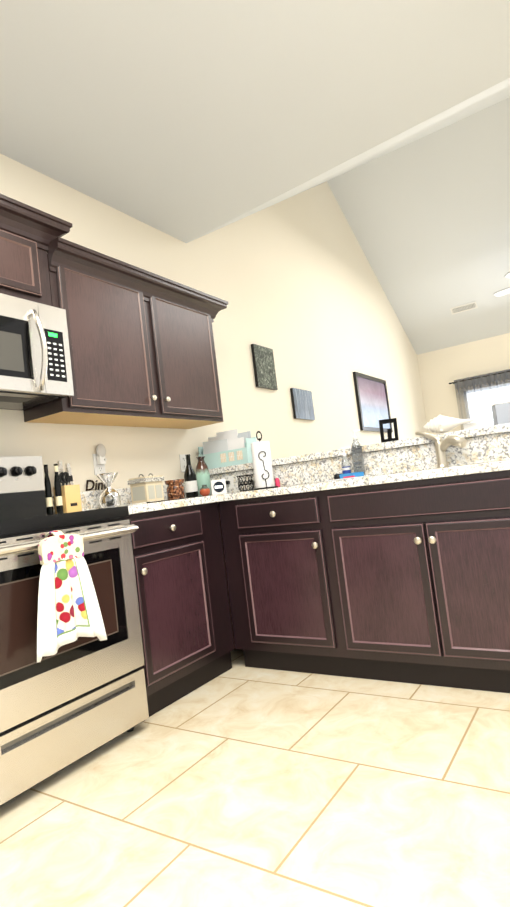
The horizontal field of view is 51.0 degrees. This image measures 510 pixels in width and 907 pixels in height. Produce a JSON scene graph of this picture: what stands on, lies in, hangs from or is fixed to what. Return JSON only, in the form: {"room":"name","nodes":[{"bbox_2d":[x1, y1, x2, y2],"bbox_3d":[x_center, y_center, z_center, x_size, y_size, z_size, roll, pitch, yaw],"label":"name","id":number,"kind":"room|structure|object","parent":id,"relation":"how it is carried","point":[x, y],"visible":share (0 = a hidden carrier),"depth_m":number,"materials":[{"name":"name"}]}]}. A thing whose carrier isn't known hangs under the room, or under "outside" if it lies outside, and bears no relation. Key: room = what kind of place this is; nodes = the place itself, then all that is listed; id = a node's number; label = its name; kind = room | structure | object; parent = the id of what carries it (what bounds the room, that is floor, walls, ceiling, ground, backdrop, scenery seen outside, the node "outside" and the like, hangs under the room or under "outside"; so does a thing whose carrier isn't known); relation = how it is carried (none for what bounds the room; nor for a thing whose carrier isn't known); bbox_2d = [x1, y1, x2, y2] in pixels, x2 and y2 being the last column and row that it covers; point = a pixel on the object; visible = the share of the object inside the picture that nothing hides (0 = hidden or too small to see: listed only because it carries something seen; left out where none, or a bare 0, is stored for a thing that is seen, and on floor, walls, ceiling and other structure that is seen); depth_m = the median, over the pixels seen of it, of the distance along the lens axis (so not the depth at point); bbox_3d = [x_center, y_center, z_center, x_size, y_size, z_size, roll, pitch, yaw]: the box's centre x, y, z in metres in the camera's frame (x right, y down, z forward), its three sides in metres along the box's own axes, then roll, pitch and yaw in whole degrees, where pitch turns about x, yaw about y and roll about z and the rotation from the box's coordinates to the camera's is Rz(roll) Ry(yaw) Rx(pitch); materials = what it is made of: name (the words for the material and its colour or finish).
{"room":"kitchen","nodes":[
{"label":"kitchen","id":0,"kind":"room"},
{"bbox_2d":[86,480,105,490],"bbox_3d":[-0.873,0.173,2.954,0.004,0.061,0.167,-19,-10,32],"label":"sign","id":1,"kind":"object","parent":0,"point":[94,484],"visible":0.73,"depth_m":2.94,"materials":[{"name":"brown metal"}]},
{"bbox_2d":[0,153,427,505],"bbox_3d":[-0.338,-1.102,4.242,0.150,4.666,11.180,-9,-4,33],"label":"wall","id":2,"kind":"structure","parent":0,"point":[293,281],"depth_m":4.76,"materials":[{"name":"beige paint"}]},
{"bbox_2d":[0,194,72,305],"bbox_3d":[-1.273,-0.855,2.264,0.392,0.439,0.942,-9,-4,33],"label":"upper cabinet","id":3,"kind":"object","parent":2,"relation":"attached to","point":[28,233],"visible":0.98,"depth_m":2.40,"materials":[{"name":"brown wood"}]},
{"bbox_2d":[0,293,73,409],"bbox_3d":[-1.192,-0.435,2.216,0.462,0.403,0.758,-9,-4,33],"label":"over-the-range microwave","id":4,"kind":"object","parent":3,"relation":"attached to","point":[35,365],"visible":1,"depth_m":2.28,"materials":[{"name":"silver metal"}]},
{"bbox_2d":[92,444,106,474],"bbox_3d":[-0.860,0.031,2.987,0.048,0.171,0.075,-9,-4,33],"label":"outlet","id":5,"kind":"object","parent":2,"relation":"attached to","point":[101,453],"depth_m":2.98,"materials":[{"name":"white plastic"}]},
{"bbox_2d":[23,245,222,428],"bbox_3d":[-0.712,-0.560,3.103,0.323,0.760,1.246,-9,-4,33],"label":"upper cabinet","id":6,"kind":"object","parent":2,"relation":"attached to","point":[142,348],"depth_m":2.89,"materials":[{"name":"brown wood"}]},
{"bbox_2d":[179,454,186,471],"bbox_3d":[-0.476,0.065,3.596,0.009,0.118,0.075,-9,-4,33],"label":"outlet","id":7,"kind":"object","parent":2,"relation":"attached to","point":[183,464],"visible":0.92,"depth_m":3.58,"materials":[{"name":"white plastic"}]},
{"bbox_2d":[251,344,277,389],"bbox_3d":[0.083,-0.743,4.623,0.027,0.367,0.310,-9,-4,33],"label":"framed picture","id":8,"kind":"object","parent":2,"relation":"attached to","point":[264,367],"visible":1,"depth_m":4.59,"materials":[{"name":"black"}]},
{"bbox_2d":[290,388,314,419],"bbox_3d":[0.460,-0.469,5.126,0.027,0.287,0.380,-9,-4,33],"label":"framed picture","id":9,"kind":"object","parent":2,"relation":"attached to","point":[302,404],"visible":1,"depth_m":5.09,"materials":[{"name":"black"}]},
{"bbox_2d":[353,372,392,431],"bbox_3d":[1.500,-0.624,6.735,0.032,0.703,1.045,-9,-4,33],"label":"picture","id":10,"kind":"object","parent":2,"relation":"attached to","point":[372,400],"visible":0.85,"depth_m":6.65,"materials":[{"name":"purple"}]},
{"bbox_2d":[0,635,509,906],"bbox_3d":[2.426,0.851,2.448,6.150,0.100,11.180,-9,-4,33],"label":"floor","id":11,"kind":"structure","parent":0,"point":[238,784],"depth_m":1.57,"materials":[{"name":"beige tile"}]},
{"bbox_2d":[0,456,148,805],"bbox_3d":[-0.948,0.576,2.069,0.699,1.200,0.760,-9,-4,33],"label":"range","id":12,"kind":"object","parent":11,"relation":"on","point":[65,705],"visible":0.92,"depth_m":1.93,"materials":[{"name":"silver metal"}]},
{"bbox_2d":[37,530,106,662],"bbox_3d":[-0.672,0.477,1.863,0.113,0.418,0.275,-9,-4,33],"label":"towel","id":13,"kind":"object","parent":12,"relation":"hanging from","point":[69,611],"visible":1,"depth_m":1.83,"materials":[{"name":"white fabric"}]},
{"bbox_2d":[122,502,234,716],"bbox_3d":[-1.035,0.744,1.981,0.653,0.876,2.396,-9,-4,33],"label":"cabinet","id":14,"kind":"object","parent":11,"relation":"on","point":[184,606],"depth_m":2.51,"materials":[{"name":"brown wood"}]},
{"bbox_2d":[46,483,199,513],"bbox_3d":[-0.727,0.235,3.155,0.024,0.135,1.295,-9,-4,33],"label":"backsplash","id":15,"kind":"structure","parent":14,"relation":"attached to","point":[89,499],"depth_m":2.93,"materials":[{"name":"beige stone"}]},
{"bbox_2d":[120,494,219,513],"bbox_3d":[-0.636,0.283,2.719,0.639,0.036,0.665,-9,-4,33],"label":"countertop","id":16,"kind":"structure","parent":14,"relation":"on","point":[146,507],"depth_m":2.53,"materials":[{"name":"white stone"}]},
{"bbox_2d":[44,465,53,514],"bbox_3d":[-1.005,0.176,2.594,0.031,0.245,0.032,-9,-4,33],"label":"wine bottle","id":17,"kind":"object","parent":16,"relation":"on","point":[48,499],"visible":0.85,"depth_m":2.58,"materials":[{"name":"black glass"}]},
{"bbox_2d":[54,464,62,513],"bbox_3d":[-0.963,0.172,2.608,0.031,0.245,0.032,-9,-4,33],"label":"wine bottle","id":18,"kind":"object","parent":16,"relation":"on","point":[58,495],"visible":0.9,"depth_m":2.60,"materials":[{"name":"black glass"}]},
{"bbox_2d":[53,461,81,513],"bbox_3d":[-0.948,0.164,2.675,0.091,0.265,0.097,-9,-4,33],"label":"knife block","id":19,"kind":"object","parent":16,"relation":"on","point":[71,496],"visible":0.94,"depth_m":2.65,"materials":[{"name":"beige wood"}]},
{"bbox_2d":[96,472,120,508],"bbox_3d":[-0.777,0.197,2.842,0.116,0.182,0.116,-9,-4,33],"label":"gift bag","id":20,"kind":"object","parent":16,"relation":"on","point":[109,497],"visible":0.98,"depth_m":2.80,"materials":[{"name":"white"}]},
{"bbox_2d":[127,473,163,503],"bbox_3d":[-0.609,0.196,3.007,0.138,0.166,0.150,-9,-4,33],"label":"box","id":21,"kind":"object","parent":16,"relation":"on","point":[148,489],"visible":0.98,"depth_m":2.96,"materials":[{"name":"beige wood"}]},
{"bbox_2d":[164,479,184,499],"bbox_3d":[-0.481,0.219,3.222,0.120,0.118,0.120,-9,-4,33],"label":"wax warmer","id":22,"kind":"object","parent":16,"relation":"on","point":[175,489],"visible":0.92,"depth_m":3.18,"materials":[{"name":"ceramic"}]},
{"bbox_2d":[200,485,209,495],"bbox_3d":[-0.313,0.230,3.327,0.068,0.070,0.068,-9,-4,33],"label":"pot","id":23,"kind":"object","parent":16,"relation":"on","point":[204,490],"visible":1,"depth_m":3.30,"materials":[{"name":"ceramic"}]},
{"bbox_2d":[218,491,337,675],"bbox_3d":[0.273,0.648,2.907,0.624,0.876,0.624,-9,-4,33],"label":"base cabinet","id":24,"kind":"object","parent":11,"relation":"on","point":[279,591],"depth_m":2.65,"materials":[{"name":"brown wood"}]},
{"bbox_2d":[318,470,509,692],"bbox_3d":[0.913,0.543,2.484,0.924,0.876,0.624,-9,-4,33],"label":"base cabinet","id":25,"kind":"object","parent":11,"relation":"on","point":[406,582],"depth_m":2.26,"materials":[{"name":"brown wood"}]},
{"bbox_2d":[0,0,509,242],"bbox_3d":[0.517,-1.996,0.127,6.000,0.120,5.265,-9,-4,33],"label":"ceiling","id":26,"kind":"structure","parent":0,"point":[186,121],"depth_m":2.50,"materials":[{"name":"white paint"}]},
{"bbox_2d":[190,78,509,354],"bbox_3d":[3.399,-2.867,4.707,6.000,1.940,6.257,-9,-4,33],"label":"ceiling","id":27,"kind":"structure","parent":0,"point":[425,207],"depth_m":6.62,"materials":[{"name":"white paint"}]},
{"bbox_2d":[450,301,477,314],"bbox_3d":[3.035,-2.113,7.760,0.360,0.074,0.116,-9,-4,33],"label":"ceiling vent","id":28,"kind":"object","parent":27,"relation":"in","point":[464,307],"visible":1,"depth_m":7.75,"materials":[{"name":"white plastic"}]},
{"bbox_2d":[494,272,509,296],"bbox_3d":[3.511,-2.336,6.434,1.286,0.919,1.238,-9,-4,33],"label":"ceiling fan","id":29,"kind":"object","parent":27,"relation":"hanging from","point":[503,292],"visible":1,"depth_m":6.78,"materials":[{"name":"white plastic"}]},
{"bbox_2d":[209,460,503,629],"bbox_3d":[0.904,0.488,2.969,2.857,1.050,0.120,-9,-4,33],"label":"wall","id":30,"kind":"structure","parent":0,"point":[223,548],"depth_m":3.62,"materials":[{"name":"beige paint"}]},
{"bbox_2d":[209,423,509,474],"bbox_3d":[0.885,-0.057,3.038,2.896,0.040,0.320,-9,-4,33],"label":"bar","id":31,"kind":"object","parent":30,"relation":"on","point":[481,431],"visible":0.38,"depth_m":2.99,"materials":[{"name":"beige stone"}]},
{"bbox_2d":[198,429,256,468],"bbox_3d":[-0.191,-0.034,3.650,0.410,0.250,0.132,-9,-4,33],"label":"organizer","id":32,"kind":"object","parent":31,"relation":"on","point":[226,448],"visible":0.88,"depth_m":3.60,"materials":[{"name":"teal wood"}]},
{"bbox_2d":[379,418,398,442],"bbox_3d":[0.773,-0.131,3.092,0.105,0.138,0.084,-9,-4,33],"label":"sculpture","id":33,"kind":"object","parent":31,"relation":"on","point":[389,430],"visible":0.9,"depth_m":3.09,"materials":[{"name":"black metal"}]},
{"bbox_2d":[423,415,475,433],"bbox_3d":[1.059,-0.164,2.921,0.276,0.113,0.122,-9,-4,33],"label":"conch shell","id":34,"kind":"object","parent":31,"relation":"on","point":[440,424],"visible":0.94,"depth_m":2.90,"materials":[{"name":"white"}]},
{"bbox_2d":[463,420,490,429],"bbox_3d":[1.220,-0.148,2.930,0.140,0.045,0.080,-8,-4,23],"label":"box","id":35,"kind":"object","parent":31,"relation":"on","point":[480,424],"visible":0.58,"depth_m":2.89,"materials":[{"name":"white plastic"}]},
{"bbox_2d":[491,401,509,424],"bbox_3d":[1.317,-0.206,2.817,0.104,0.122,0.104,-8,-4,13],"label":"box","id":36,"kind":"object","parent":31,"relation":"on","point":[501,412],"visible":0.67,"depth_m":2.77,"materials":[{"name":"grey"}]},
{"bbox_2d":[210,432,509,494],"bbox_3d":[0.809,0.036,2.937,2.857,0.135,0.024,-9,-4,33],"label":"backsplash","id":37,"kind":"structure","parent":30,"relation":"attached to","point":[486,448],"depth_m":2.95,"materials":[{"name":"beige stone"}]},
{"bbox_2d":[221,476,233,488],"bbox_3d":[-0.183,0.195,3.575,0.095,0.085,0.009,-9,-4,33],"label":"outlet","id":38,"kind":"object","parent":37,"relation":"attached to","point":[231,480],"visible":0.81,"depth_m":3.56,"materials":[{"name":"white plastic"}]},
{"bbox_2d":[219,460,509,500],"bbox_3d":[0.661,0.209,2.643,2.887,0.210,0.638,-9,-4,33],"label":"countertop","id":39,"kind":"structure","parent":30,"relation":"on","point":[504,465],"depth_m":2.36,"materials":[{"name":"white stone"}]},
{"bbox_2d":[184,454,198,497],"bbox_3d":[-0.414,0.144,3.405,0.081,0.275,0.081,-9,-4,33],"label":"wine bottle","id":40,"kind":"object","parent":39,"relation":"on","point":[190,483],"visible":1,"depth_m":3.37,"materials":[{"name":"black glass"}]},
{"bbox_2d":[196,456,210,496],"bbox_3d":[-0.348,0.152,3.559,0.094,0.262,0.094,-9,-4,33],"label":"bottle","id":41,"kind":"object","parent":39,"relation":"on","point":[202,474],"visible":0.83,"depth_m":3.52,"materials":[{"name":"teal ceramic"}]},
{"bbox_2d":[211,479,226,494],"bbox_3d":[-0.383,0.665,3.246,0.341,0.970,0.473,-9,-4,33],"label":"sign","id":42,"kind":"object","parent":39,"relation":"on","point":[218,486],"visible":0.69,"depth_m":3.35,"materials":[{"name":"white plastic"}]},
{"bbox_2d":[236,474,253,491],"bbox_3d":[-0.059,0.188,3.393,0.101,0.099,0.126,-9,-4,33],"label":"wire basket","id":43,"kind":"object","parent":39,"relation":"on","point":[248,483],"visible":1,"depth_m":3.37,"materials":[{"name":"black metal"}]},
{"bbox_2d":[251,431,277,489],"bbox_3d":[0.043,0.038,3.300,0.158,0.360,0.158,-9,-4,33],"label":"paper towel holder","id":44,"kind":"object","parent":39,"relation":"on","point":[262,464],"visible":1,"depth_m":3.25,"materials":[{"name":"white paper"}]},
{"bbox_2d":[275,476,279,486],"bbox_3d":[0.139,0.173,3.311,0.028,0.072,0.028,-9,-4,33],"label":"bottle","id":45,"kind":"object","parent":39,"relation":"on","point":[277,481],"visible":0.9,"depth_m":3.30,"materials":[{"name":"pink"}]},
{"bbox_2d":[341,446,350,477],"bbox_3d":[0.514,0.054,3.014,0.056,0.181,0.050,-9,-4,33],"label":"soap dispenser","id":46,"kind":"object","parent":39,"relation":"on","point":[346,467],"visible":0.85,"depth_m":3.00,"materials":[{"name":"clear plastic"}]},
{"bbox_2d":[326,472,369,481],"bbox_3d":[0.504,0.121,2.914,0.120,0.036,0.220,-4,-5,-37],"label":"tray","id":47,"kind":"object","parent":39,"relation":"on","point":[347,475],"visible":1,"depth_m":2.85,"materials":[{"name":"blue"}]},
{"bbox_2d":[351,429,365,476],"bbox_3d":[0.578,0.001,3.019,0.062,0.271,0.062,-9,-4,33],"label":"soap dispenser","id":48,"kind":"object","parent":39,"relation":"on","point":[357,457],"visible":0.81,"depth_m":3.00,"materials":[{"name":"clear plastic"}]},
{"bbox_2d":[415,432,466,467],"bbox_3d":[0.958,-0.030,2.745,0.264,0.206,0.096,-9,-4,33],"label":"faucet","id":49,"kind":"object","parent":39,"relation":"on","point":[441,445],"visible":1,"depth_m":2.74,"materials":[{"name":"silver metal"}]},
{"bbox_2d":[417,333,509,434],"bbox_3d":[5.343,-0.698,7.111,6.000,2.886,0.150,-9,-4,33],"label":"wall","id":50,"kind":"structure","parent":0,"point":[440,370],"depth_m":8.46,"materials":[{"name":"beige paint"}]},
{"bbox_2d":[449,369,509,425],"bbox_3d":[4.109,-0.354,7.764,2.246,1.885,0.120,-9,-4,33],"label":"curtain","id":51,"kind":"object","parent":50,"relation":"attached to","point":[489,382],"visible":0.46,"depth_m":8.12,"materials":[{"name":"black fabric"}]},
{"bbox_2d":[464,388,509,424],"bbox_3d":[4.129,-0.584,7.882,1.980,1.150,0.160,-9,-4,33],"label":"window","id":52,"kind":"structure","parent":50,"relation":"in","point":[486,405],"depth_m":8.34,"materials":[{"name":"white glass"}]},
{"bbox_2d":[467,387,509,425],"bbox_3d":[4.119,-0.592,7.870,1.790,1.022,0.040,-9,-4,33],"label":"window blinds","id":53,"kind":"object","parent":52,"relation":"attached to","point":[486,404],"depth_m":8.24,"materials":[{"name":"white"}]}
]}

